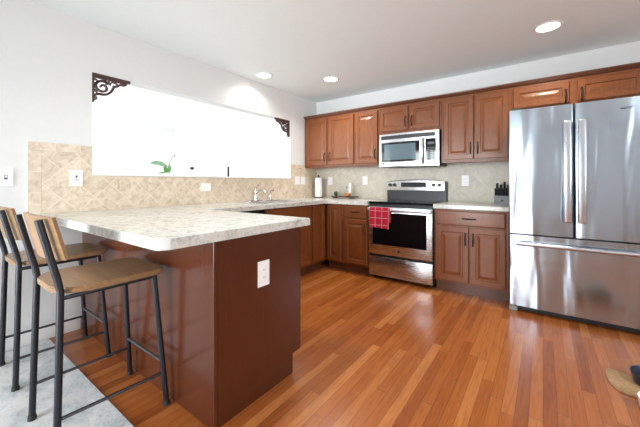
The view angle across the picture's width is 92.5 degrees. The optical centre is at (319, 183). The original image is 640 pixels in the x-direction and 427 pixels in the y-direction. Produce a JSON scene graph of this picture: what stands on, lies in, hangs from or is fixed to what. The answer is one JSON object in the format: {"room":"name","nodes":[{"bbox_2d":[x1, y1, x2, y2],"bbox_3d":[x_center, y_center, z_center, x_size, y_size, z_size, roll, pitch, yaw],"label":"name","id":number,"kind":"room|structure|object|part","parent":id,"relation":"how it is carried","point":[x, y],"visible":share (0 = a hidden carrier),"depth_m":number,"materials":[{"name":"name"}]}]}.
{"room":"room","nodes":[
{"label":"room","id":0,"kind":"room"},
{"bbox_2d":[92,118,174,175],"bbox_3d":[-5.506,-0.075,4.772,0.120,2.420,6.636,0,0,36],"label":"wall","id":1,"kind":"structure","parent":0,"point":[118,148],"depth_m":6.62,"materials":[{"name":"paint"}]},
{"bbox_2d":[0,0,316,335],"bbox_3d":[-2.059,-0.075,2.263,0.130,2.420,6.636,0,0,36],"label":"wall","id":2,"kind":"structure","parent":0,"point":[49,57],"depth_m":2.33,"materials":[{"name":"paint"}]},
{"bbox_2d":[0,168,12,185],"bbox_3d":[-2.140,-0.041,2.026,0.016,0.120,0.165,0,0,36],"label":"light switch","id":3,"kind":"object","parent":2,"relation":"attached to","point":[6,174],"visible":1,"depth_m":2.07,"materials":[{"name":"white plastic"}]},
{"bbox_2d":[5,318,80,351],"bbox_3d":[-2.588,1.090,1.413,0.014,0.090,2.438,0,0,36],"label":"baseboard","id":4,"kind":"structure","parent":2,"relation":"attached to","point":[48,332],"depth_m":2.22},
{"bbox_2d":[70,170,82,185],"bbox_3d":[-1.882,-0.040,2.368,0.010,0.123,0.082,0,0,36],"label":"wall outlet","id":5,"kind":"object","parent":2,"relation":"attached to","point":[76,176],"visible":1,"depth_m":2.37,"materials":[{"name":"white plastic"}]},
{"bbox_2d":[74,174,78,181],"bbox_3d":[-1.881,-0.040,2.367,0.003,0.066,0.032,0,0,36],"label":"socket","id":6,"kind":"object","parent":5,"relation":"attached to","point":[76,176],"depth_m":2.37,"materials":[{"name":"white plastic"}]},
{"bbox_2d":[92,72,129,101],"bbox_3d":[-1.764,-0.776,2.592,0.032,0.235,0.285,0,0,36],"label":"bracket","id":7,"kind":"object","parent":2,"relation":"attached to","point":[107,80],"visible":0.98,"depth_m":2.54,"materials":[{"name":"brown metal"}]},
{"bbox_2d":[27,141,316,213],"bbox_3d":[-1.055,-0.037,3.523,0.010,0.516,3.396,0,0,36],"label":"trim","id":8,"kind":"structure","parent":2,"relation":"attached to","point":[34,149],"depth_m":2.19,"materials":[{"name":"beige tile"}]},
{"bbox_2d":[42,151,316,213],"bbox_3d":[-1.032,-0.007,3.554,0.010,0.454,3.320,0,0,36],"label":"backsplash","id":9,"kind":"structure","parent":2,"relation":"attached to","point":[96,192],"depth_m":2.74,"materials":[{"name":"beige tile"}]},
{"bbox_2d":[93,174,290,178],"bbox_3d":[-1.188,-0.068,3.469,0.178,0.011,2.381,0,0,36],"label":"trim","id":10,"kind":"structure","parent":2,"relation":"attached to","point":[93,174],"depth_m":2.99,"materials":[{"name":"white paint"}]},
{"bbox_2d":[151,154,175,175],"bbox_3d":[-1.537,-0.183,2.996,0.068,0.220,0.247,0,0,36],"label":"potted orchid","id":11,"kind":"object","parent":10,"relation":"on","point":[166,172],"visible":1,"depth_m":3.01,"materials":[{"name":"green plant"}]},
{"bbox_2d":[190,166,228,176],"bbox_3d":[-1.211,-0.135,3.424,0.043,0.122,0.497,0,0,36],"label":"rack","id":12,"kind":"object","parent":10,"relation":"on","point":[191,168],"visible":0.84,"depth_m":3.46,"materials":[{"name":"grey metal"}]},
{"bbox_2d":[201,183,210,190],"bbox_3d":[-1.220,0.042,3.279,0.009,0.085,0.120,0,0,36],"label":"wall outlet","id":13,"kind":"object","parent":2,"relation":"attached to","point":[204,186],"visible":1,"depth_m":3.28,"materials":[{"name":"white plastic"}]},
{"bbox_2d":[274,117,289,136],"bbox_3d":[-0.530,-0.776,4.286,0.032,0.235,0.285,0,0,36],"label":"bracket","id":14,"kind":"object","parent":2,"relation":"attached to","point":[286,124],"visible":1,"depth_m":4.32,"materials":[{"name":"brown metal"}]},
{"bbox_2d":[295,176,299,184],"bbox_3d":[-0.328,-0.039,4.504,0.010,0.120,0.100,0,0,36],"label":"light switch","id":15,"kind":"object","parent":2,"relation":"attached to","point":[297,178],"visible":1,"depth_m":4.49,"materials":[{"name":"white plastic"}]},
{"bbox_2d":[301,177,304,184],"bbox_3d":[-0.253,-0.039,4.606,0.010,0.120,0.100,0,0,36],"label":"light switch","id":16,"kind":"object","parent":2,"relation":"attached to","point":[302,178],"visible":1,"depth_m":4.60,"materials":[{"name":"white plastic"}]},
{"bbox_2d":[28,0,639,129],"bbox_3d":[-1.577,-1.335,1.912,9.900,0.100,6.936,0,0,36],"label":"ceiling","id":17,"kind":"structure","parent":0,"point":[370,46],"depth_m":2.70,"materials":[{"name":"paint"}]},
{"bbox_2d":[255,72,272,77],"bbox_3d":[-0.665,-1.280,3.642,0.204,0.009,0.204,0,0,36],"label":"recessed light","id":18,"kind":"object","parent":17,"relation":"in","point":[259,74],"visible":1,"depth_m":3.64,"materials":[{"name":"white"}]},
{"bbox_2d":[323,76,338,81],"bbox_3d":[0.136,-1.280,3.781,0.204,0.009,0.204,0,0,36],"label":"recessed light","id":19,"kind":"object","parent":17,"relation":"in","point":[329,78],"visible":1,"depth_m":3.77,"materials":[{"name":"white"}]},
{"bbox_2d":[533,20,563,32],"bbox_3d":[1.870,-1.280,2.514,0.204,0.009,0.204,0,0,36],"label":"recessed light","id":20,"kind":"object","parent":17,"relation":"in","point":[549,26],"visible":1,"depth_m":2.51,"materials":[{"name":"white"}]},
{"bbox_2d":[49,256,639,426],"bbox_3d":[0.183,1.185,0.631,5.546,0.100,6.936,0,0,36],"label":"floor","id":21,"kind":"structure","parent":0,"point":[379,351],"depth_m":1.88,"materials":[{"name":"brown wood"}]},
{"bbox_2d":[0,339,133,426],"bbox_3d":[-1.728,1.130,0.728,2.151,0.008,2.142,0,0,36],"label":"area rug","id":22,"kind":"object","parent":21,"relation":"on","point":[78,391],"visible":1,"depth_m":1.61,"materials":[{"name":"grey fabric"}]},
{"bbox_2d":[0,206,111,391],"bbox_3d":[-1.699,0.631,1.939,0.459,1.006,0.519,0,0,36],"label":"bar stool","id":23,"kind":"object","parent":22,"relation":"on","point":[79,252],"visible":0.95,"depth_m":1.87,"materials":[{"name":"brown wood"}]},
{"bbox_3d":[-1.972,0.629,1.876,0.042,0.973,0.095,0,0,36],"label":"leg","id":24,"kind":"part","parent":23,"relation":"part of","materials":[{"name":"black metal"}]},
{"bbox_3d":[-1.819,0.224,1.775,0.430,0.190,0.092,0,0,36],"label":"backrest","id":25,"kind":"part","parent":23,"relation":"part of","materials":[{"name":"brown wood"}]},
{"bbox_3d":[-1.675,0.629,1.660,0.042,0.973,0.095,0,0,36],"label":"leg","id":26,"kind":"part","parent":23,"relation":"part of","materials":[{"name":"black metal"}]},
{"bbox_3d":[-1.683,0.448,1.961,0.410,0.026,0.440,0,0,36],"label":"seat","id":27,"kind":"part","parent":23,"relation":"part of","materials":[{"name":"brown wood"}]},
{"bbox_3d":[-1.549,0.473,1.841,0.019,0.019,0.377,0,0,35],"label":"seat rail","id":28,"kind":"part","parent":23,"relation":"part of","materials":[{"name":"black metal"}]},
{"bbox_3d":[-1.726,0.796,2.231,0.026,0.655,0.085,0,0,-3],"label":"leg","id":29,"kind":"part","parent":23,"relation":"part of","materials":[{"name":"black metal"}]},
{"bbox_3d":[-1.413,0.796,2.003,0.085,0.655,0.026,0,0,-15],"label":"leg","id":30,"kind":"part","parent":23,"relation":"part of","materials":[{"name":"black metal"}]},
{"bbox_2d":[14,211,169,426],"bbox_3d":[-1.103,0.631,1.506,0.459,1.006,0.519,0,0,36],"label":"bar stool","id":31,"kind":"object","parent":22,"relation":"on","point":[45,234],"visible":1,"depth_m":1.44,"materials":[{"name":"brown wood"}]},
{"bbox_3d":[-1.377,0.629,1.443,0.042,0.973,0.095,0,0,36],"label":"leg","id":32,"kind":"part","parent":31,"relation":"part of","materials":[{"name":"black metal"}]},
{"bbox_3d":[-1.223,0.224,1.342,0.430,0.190,0.092,0,0,36],"label":"backrest","id":33,"kind":"part","parent":31,"relation":"part of","materials":[{"name":"brown wood"}]},
{"bbox_3d":[-1.079,0.629,1.226,0.042,0.973,0.095,0,0,36],"label":"leg","id":34,"kind":"part","parent":31,"relation":"part of","materials":[{"name":"black metal"}]},
{"bbox_3d":[-1.087,0.448,1.527,0.410,0.026,0.440,0,0,36],"label":"seat","id":35,"kind":"part","parent":31,"relation":"part of","materials":[{"name":"brown wood"}]},
{"bbox_3d":[-0.954,0.473,1.407,0.019,0.019,0.377,0,0,35],"label":"seat rail","id":36,"kind":"part","parent":31,"relation":"part of","materials":[{"name":"black metal"}]},
{"bbox_3d":[-1.131,0.796,1.797,0.026,0.655,0.085,0,0,-3],"label":"leg","id":37,"kind":"part","parent":31,"relation":"part of","materials":[{"name":"black metal"}]},
{"bbox_3d":[-0.818,0.796,1.569,0.085,0.655,0.026,0,0,-15],"label":"leg","id":38,"kind":"part","parent":31,"relation":"part of","materials":[{"name":"black metal"}]},
{"bbox_2d":[82,227,300,426],"bbox_3d":[-0.985,0.701,2.165,1.720,0.868,0.658,0,0,36],"label":"base cabinet","id":39,"kind":"object","parent":21,"relation":"on","point":[228,340],"visible":0.62,"depth_m":1.59,"materials":[{"name":"brown wood"}]},
{"bbox_3d":[-1.527,0.701,2.168,0.810,0.868,0.018,0,0,36],"label":"panel","id":40,"kind":"part","parent":39,"relation":"part of","materials":[{"name":"brown wood"}]},
{"bbox_3d":[-0.849,0.701,1.674,0.862,0.868,0.018,0,0,36],"label":"panel","id":41,"kind":"part","parent":39,"relation":"part of","materials":[{"name":"brown wood"}]},
{"bbox_2d":[39,197,385,250],"bbox_3d":[-0.337,0.243,3.046,1.730,0.045,3.340,0,0,36],"label":"countertop","id":42,"kind":"structure","parent":39,"relation":"on","point":[162,228],"depth_m":1.77,"materials":[{"name":"stone"}]},
{"bbox_2d":[248,185,265,200],"bbox_3d":[-0.709,0.116,3.683,0.227,0.197,0.240,0,0,36],"label":"kitchen faucet","id":43,"kind":"object","parent":42,"relation":"on","point":[255,190],"visible":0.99,"depth_m":3.72,"materials":[{"name":"silver metal"}]},
{"bbox_2d":[234,199,305,203],"bbox_3d":[-0.579,0.303,3.656,0.454,0.176,0.734,0,0,36],"label":"sink","id":44,"kind":"object","parent":42,"relation":"in","point":[276,200],"visible":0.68,"depth_m":3.67,"materials":[{"name":"metal"}]},
{"bbox_2d":[247,201,273,202],"bbox_3d":[-0.675,0.304,3.511,0.375,0.174,0.323,0,0,36],"label":"basin","id":45,"kind":"object","parent":44,"relation":"in","point":[247,201],"depth_m":3.67,"materials":[{"name":"metal"}]},
{"bbox_2d":[268,200,296,201],"bbox_3d":[-0.471,0.304,3.792,0.375,0.174,0.323,0,0,36],"label":"basin","id":46,"kind":"object","parent":44,"relation":"in","point":[268,200],"depth_m":3.92,"materials":[{"name":"metal"}]},
{"bbox_2d":[331,196,357,198],"bbox_3d":[0.356,0.203,4.441,0.410,0.036,0.110,0,0,36],"label":"serving tray","id":47,"kind":"object","parent":42,"relation":"on","point":[350,197],"visible":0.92,"depth_m":4.36,"materials":[{"name":"brown wood"}]},
{"bbox_3d":[0.401,0.163,4.408,0.116,0.042,0.116,0,0,36],"label":"bowl","id":48,"kind":"object","parent":47,"relation":"on","visible":0},
{"bbox_2d":[349,183,351,195],"bbox_3d":[0.432,0.085,4.392,0.038,0.181,0.038,0,0,36],"label":"pillar candle","id":49,"kind":"object","parent":48,"relation":"in","point":[350,184],"visible":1,"depth_m":4.38,"materials":[{"name":"wax"}]},
{"bbox_3d":[-0.023,0.048,4.679,0.156,0.344,0.156,0,0,36],"label":"paper towel holder","id":50,"kind":"object","parent":42,"relation":"on","visible":0},
{"bbox_2d":[315,178,321,196],"bbox_3d":[-0.022,0.064,4.679,0.110,0.288,0.110,0,0,36],"label":"paper towel roll","id":51,"kind":"object","parent":50,"relation":"on","point":[318,181],"visible":1,"depth_m":4.63,"materials":[{"name":"white paper"}]},
{"bbox_3d":[-0.488,0.701,1.411,0.030,0.868,0.022,0,0,36],"label":"corner trim","id":52,"kind":"part","parent":39,"relation":"part of","materials":[{"name":"brown wood"}]},
{"bbox_3d":[-0.303,0.701,1.661,0.019,0.868,0.598,0,0,36],"label":"panel","id":53,"kind":"part","parent":39,"relation":"part of","materials":[{"name":"brown wood"}]},
{"bbox_2d":[258,259,268,287],"bbox_3d":[-0.300,0.482,1.640,0.009,0.135,0.082,0,0,36],"label":"wall outlet","id":54,"kind":"object","parent":39,"relation":"attached to","point":[263,266],"visible":1,"depth_m":1.64,"materials":[{"name":"white plastic"}]},
{"bbox_2d":[241,210,264,213],"bbox_3d":[-0.971,0.704,3.077,0.610,0.862,0.597,0,0,36],"label":"dishwasher","id":55,"kind":"object","parent":21,"relation":"on","point":[252,211],"visible":0.04,"depth_m":3.07,"materials":[{"name":"black plastic"}]},
{"bbox_2d":[262,205,311,274],"bbox_3d":[-0.558,0.701,3.662,0.645,0.868,0.819,0,0,36],"label":"base cabinet","id":56,"kind":"object","parent":21,"relation":"on","point":[305,211],"visible":0.12,"depth_m":3.69,"materials":[{"name":"brown wood"}]},
{"bbox_3d":[-0.335,0.355,3.499,0.020,0.153,0.760,0,0,36],"label":"drawer","id":57,"kind":"part","parent":56,"relation":"part of","materials":[{"name":"brown wood"}]},
{"bbox_3d":[-0.221,0.725,3.657,0.020,0.546,0.370,0,0,36],"label":"door","id":58,"kind":"part","parent":56,"relation":"part of","materials":[{"name":"brown wood"}]},
{"bbox_2d":[307,204,324,272],"bbox_3d":[-0.244,0.701,4.125,0.608,0.868,0.293,0,0,36],"label":"base cabinet","id":59,"kind":"object","parent":21,"relation":"on","point":[318,210],"visible":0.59,"depth_m":3.92,"materials":[{"name":"brown wood"}]},
{"bbox_3d":[-0.012,0.638,3.944,0.020,0.719,0.250,0,0,36],"label":"door","id":60,"kind":"part","parent":59,"relation":"part of","materials":[{"name":"brown wood"}]},
{"bbox_2d":[326,203,345,269],"bbox_3d":[0.357,0.701,4.230,0.261,0.868,0.608,0,0,36],"label":"base cabinet","id":61,"kind":"object","parent":21,"relation":"on","point":[334,212],"visible":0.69,"depth_m":3.99,"materials":[{"name":"brown wood"}]},
{"bbox_3d":[0.184,0.638,3.992,0.207,0.719,0.020,0,0,36],"label":"door","id":62,"kind":"part","parent":61,"relation":"part of","materials":[{"name":"brown wood"}]},
{"bbox_2d":[343,204,372,274],"bbox_3d":[0.601,0.701,4.030,0.365,0.868,0.645,0,0,36],"label":"base cabinet","id":63,"kind":"object","parent":21,"relation":"on","point":[356,253],"visible":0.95,"depth_m":3.80,"materials":[{"name":"brown wood"}]},
{"bbox_3d":[0.441,0.355,3.805,0.317,0.153,0.020,0,0,36],"label":"drawer","id":64,"kind":"part","parent":63,"relation":"part of","materials":[{"name":"brown wood"}]},
{"bbox_3d":[0.441,0.725,3.805,0.317,0.546,0.020,0,0,36],"label":"door","id":65,"kind":"part","parent":63,"relation":"part of","materials":[{"name":"brown wood"}]},
{"bbox_2d":[367,180,446,287],"bbox_3d":[1.051,0.543,3.687,0.758,1.181,0.667,0,0,36],"label":"electric range","id":66,"kind":"object","parent":21,"relation":"on","point":[405,251],"visible":0.94,"depth_m":3.47,"materials":[{"name":"silver metal"}]},
{"bbox_2d":[370,207,390,228],"bbox_3d":[0.694,0.400,3.544,0.248,0.243,0.046,0,0,36],"label":"dish towel","id":67,"kind":"object","parent":66,"relation":"hanging from","point":[380,217],"visible":1,"depth_m":3.52,"materials":[{"name":"red fabric"}]},
{"bbox_3d":[0.872,0.304,3.441,0.742,0.038,0.058,0,0,36],"label":"door handle","id":68,"kind":"part","parent":66,"relation":"part of","materials":[{"name":"silver metal"}]},
{"bbox_3d":[0.901,0.977,3.481,0.746,0.227,0.033,0,0,36],"label":"storage drawer","id":69,"kind":"part","parent":66,"relation":"part of","materials":[{"name":"silver metal"}]},
{"bbox_3d":[0.899,0.556,3.479,0.746,0.558,0.038,0,0,36],"label":"oven door","id":70,"kind":"part","parent":66,"relation":"part of","materials":[{"name":"black glass"}]},
{"bbox_2d":[369,199,445,205],"bbox_3d":[1.046,0.229,3.680,0.756,0.024,0.527,0,0,36],"label":"cooktop","id":71,"kind":"object","parent":66,"relation":"in","point":[395,202],"depth_m":3.63,"materials":[{"name":"black glass"}]},
{"bbox_3d":[1.199,0.026,3.902,0.736,0.127,0.024,0,0,36],"label":"control panel","id":72,"kind":"part","parent":66,"relation":"part of","materials":[{"name":"silver metal"}]},
{"bbox_2d":[435,208,508,301],"bbox_3d":[1.643,0.701,3.271,0.671,0.868,0.645,0,0,36],"label":"base cabinet","id":73,"kind":"object","parent":21,"relation":"on","point":[472,246],"visible":0.98,"depth_m":3.02,"materials":[{"name":"brown wood"}]},
{"bbox_3d":[1.353,0.722,3.141,0.310,0.553,0.020,0,0,36],"label":"door","id":74,"kind":"part","parent":73,"relation":"part of","materials":[{"name":"brown wood"}]},
{"bbox_2d":[433,201,508,211],"bbox_3d":[1.648,0.242,3.276,0.679,0.042,0.634,0,0,36],"label":"countertop","id":75,"kind":"structure","parent":73,"relation":"on","point":[445,205],"depth_m":3.06,"materials":[{"name":"stone"}]},
{"bbox_2d":[494,195,508,204],"bbox_3d":[1.939,0.163,3.250,0.150,0.114,0.143,0,0,36],"label":"knife block","id":76,"kind":"object","parent":75,"relation":"on","point":[502,199],"visible":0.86,"depth_m":3.21,"materials":[{"name":"black plastic"}]},
{"bbox_3d":[1.481,0.356,3.047,0.628,0.146,0.020,0,0,36],"label":"drawer","id":77,"kind":"part","parent":73,"relation":"part of","materials":[{"name":"brown wood"}]},
{"bbox_3d":[1.612,0.722,2.952,0.304,0.553,0.020,0,0,36],"label":"door","id":78,"kind":"part","parent":73,"relation":"part of","materials":[{"name":"brown wood"}]},
{"bbox_2d":[509,94,639,333],"bbox_3d":[2.240,0.236,2.732,0.908,1.796,0.767,0,0,36],"label":"refrigerator","id":79,"kind":"object","parent":21,"relation":"on","point":[574,172],"visible":1,"depth_m":2.46,"materials":[{"name":"silver metal"}]},
{"bbox_3d":[1.893,-0.102,2.644,0.450,1.087,0.068,0,0,36],"label":"door","id":80,"kind":"part","parent":79,"relation":"part of","materials":[{"name":"silver metal"}]},
{"bbox_3d":[2.003,-0.091,2.482,0.052,0.823,0.067,0,0,36],"label":"handle","id":81,"kind":"part","parent":79,"relation":"part of","materials":[{"name":"silver metal"}]},
{"bbox_3d":[2.078,0.767,2.510,0.908,0.625,0.068,0,0,36],"label":"freezer drawer","id":82,"kind":"part","parent":79,"relation":"part of","materials":[{"name":"silver metal"}]},
{"bbox_3d":[2.036,0.523,2.452,0.786,0.032,0.076,0,0,36],"label":"handle","id":83,"kind":"part","parent":79,"relation":"part of","materials":[{"name":"silver metal"}]},
{"bbox_3d":[2.076,-0.091,2.429,0.052,0.823,0.067,0,0,36],"label":"handle","id":84,"kind":"part","parent":79,"relation":"part of","materials":[{"name":"silver metal"}]},
{"bbox_3d":[2.263,-0.102,2.375,0.450,1.087,0.068,0,0,36],"label":"door","id":85,"kind":"part","parent":79,"relation":"part of","materials":[{"name":"silver metal"}]},
{"bbox_2d":[605,368,639,397],"bbox_3d":[1.862,1.131,1.636,0.485,0.008,0.266,0,0,36],"label":"pet mat","id":86,"kind":"object","parent":21,"relation":"on","point":[624,383],"visible":0.91,"depth_m":1.73,"materials":[{"name":"beige fabric"}]},
{"bbox_2d":[630,365,639,385],"bbox_3d":[1.853,1.096,1.706,0.184,0.061,0.184,0,0,36],"label":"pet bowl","id":87,"kind":"object","parent":86,"relation":"on","point":[635,369],"visible":1,"depth_m":1.76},
{"bbox_2d":[637,391,639,405],"bbox_3d":[1.675,1.105,1.516,0.150,0.058,0.150,0,0,36],"label":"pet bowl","id":88,"kind":"object","parent":21,"relation":"on","point":[638,393],"visible":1,"depth_m":1.56,"materials":[{"name":"white ceramic"}]},
{"bbox_2d":[175,41,639,255],"bbox_3d":[0.411,-0.075,4.643,9.840,2.420,0.120,0,0,36],"label":"wall","id":89,"kind":"structure","parent":0,"point":[250,146],"depth_m":5.41,"materials":[{"name":"paint"}]},
{"bbox_2d":[328,177,331,184],"bbox_3d":[0.157,-0.033,4.736,0.080,0.125,0.009,0,0,36],"label":"wall outlet","id":90,"kind":"object","parent":89,"relation":"attached to","point":[329,178],"visible":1,"depth_m":4.73,"materials":[{"name":"white plastic"}]},
{"bbox_2d":[305,112,362,167],"bbox_3d":[0.194,-0.597,4.502,0.868,0.737,0.360,0,0,36],"label":"upper cabinet","id":91,"kind":"object","parent":89,"relation":"attached to","point":[329,140],"visible":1,"depth_m":4.36,"materials":[{"name":"brown wood"}]},
{"bbox_3d":[-0.060,-0.599,4.522,0.390,0.673,0.020,0,0,36],"label":"door","id":92,"kind":"part","parent":91,"relation":"part of","materials":[{"name":"brown wood"}]},
{"bbox_3d":[0.288,-0.599,4.268,0.408,0.673,0.020,0,0,36],"label":"door","id":93,"kind":"part","parent":91,"relation":"part of","materials":[{"name":"brown wood"}]},
{"bbox_2d":[362,176,367,184],"bbox_3d":[0.642,-0.038,4.382,0.080,0.125,0.009,0,0,36],"label":"wall outlet","id":94,"kind":"object","parent":89,"relation":"attached to","point":[364,178],"visible":1,"depth_m":4.38,"materials":[{"name":"white plastic"}]},
{"bbox_2d":[355,108,378,165],"bbox_3d":[0.688,-0.597,4.143,0.353,0.737,0.360,0,0,36],"label":"upper cabinet","id":95,"kind":"object","parent":89,"relation":"attached to","point":[366,121],"visible":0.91,"depth_m":4.02,"materials":[{"name":"brown wood"}]},
{"bbox_2d":[379,99,440,134],"bbox_3d":[1.142,-0.790,3.812,0.768,0.350,0.360,0,0,36],"label":"upper cabinet","id":96,"kind":"object","parent":89,"relation":"attached to","point":[423,115],"visible":0.95,"depth_m":3.68,"materials":[{"name":"brown wood"}]},
{"bbox_3d":[0.916,-0.792,3.811,0.365,0.286,0.020,0,0,36],"label":"door","id":97,"kind":"part","parent":96,"relation":"part of","materials":[{"name":"brown wood"}]},
{"bbox_3d":[1.219,-0.792,3.591,0.345,0.286,0.020,0,0,36],"label":"door","id":98,"kind":"part","parent":96,"relation":"part of","materials":[{"name":"brown wood"}]},
{"bbox_2d":[379,129,445,167],"bbox_3d":[1.128,-0.407,3.788,0.731,0.412,0.395,0,0,36],"label":"microwave oven","id":99,"kind":"object","parent":89,"relation":"attached to","point":[416,149],"visible":0.99,"depth_m":3.64,"materials":[{"name":"plastic"}]},
{"bbox_3d":[0.967,-0.376,3.729,0.520,0.314,0.022,0,0,36],"label":"door","id":100,"kind":"part","parent":99,"relation":"part of","materials":[{"name":"silver metal"}]},
{"bbox_3d":[1.181,-0.376,3.538,0.029,0.311,0.052,0,0,36],"label":"handle","id":101,"kind":"part","parent":99,"relation":"part of","materials":[{"name":"silver metal"}]},
{"bbox_2d":[317,161,508,202],"bbox_3d":[1.032,-0.022,4.111,2.670,0.486,0.010,0,0,36],"label":"backsplash","id":102,"kind":"structure","parent":89,"relation":"attached to","point":[483,176],"depth_m":3.85,"materials":[{"name":"tile"}]},
{"bbox_2d":[462,175,468,185],"bbox_3d":[1.708,-0.031,3.606,0.078,0.125,0.009,0,0,36],"label":"wall outlet","id":103,"kind":"object","parent":89,"relation":"attached to","point":[465,178],"visible":1,"depth_m":3.60,"materials":[{"name":"white plastic"}]},
{"bbox_2d":[303,62,639,119],"bbox_3d":[1.317,-0.984,3.697,3.632,0.035,0.339,0,0,36],"label":"trim","id":104,"kind":"structure","parent":89,"relation":"attached to","point":[636,64],"depth_m":3.15,"materials":[{"name":"brown wood"}]},
{"bbox_2d":[441,88,510,162],"bbox_3d":[1.726,-0.597,3.388,0.673,0.737,0.360,0,0,36],"label":"upper cabinet","id":105,"kind":"object","parent":89,"relation":"attached to","point":[475,126],"visible":0.94,"depth_m":3.26,"materials":[{"name":"brown wood"}]},
{"bbox_3d":[1.519,-0.599,3.372,0.307,0.673,0.020,0,0,36],"label":"door","id":106,"kind":"part","parent":105,"relation":"part of","materials":[{"name":"brown wood"}]},
{"bbox_3d":[1.777,-0.599,3.185,0.305,0.673,0.020,0,0,36],"label":"door","id":107,"kind":"part","parent":105,"relation":"part of","materials":[{"name":"brown wood"}]},
{"bbox_2d":[511,67,639,109],"bbox_3d":[2.387,-0.837,2.906,0.961,0.257,0.360,0,0,36],"label":"upper cabinet","id":108,"kind":"object","parent":89,"relation":"attached to","point":[622,83],"visible":0.93,"depth_m":2.77,"materials":[{"name":"brown wood"}]},
{"bbox_3d":[2.112,-0.839,2.940,0.435,0.193,0.020,0,0,36],"label":"door","id":109,"kind":"part","parent":108,"relation":"part of","materials":[{"name":"brown wood"}]},
{"bbox_3d":[2.342,-0.802,2.741,0.018,0.132,0.041,0,0,36],"label":"handle","id":110,"kind":"part","parent":108,"relation":"part of","materials":[{"name":"brown metal"}]},
{"bbox_3d":[2.507,-0.839,2.653,0.428,0.193,0.020,0,0,36],"label":"door","id":111,"kind":"part","parent":108,"relation":"part of","materials":[{"name":"brown wood"}]}
]}

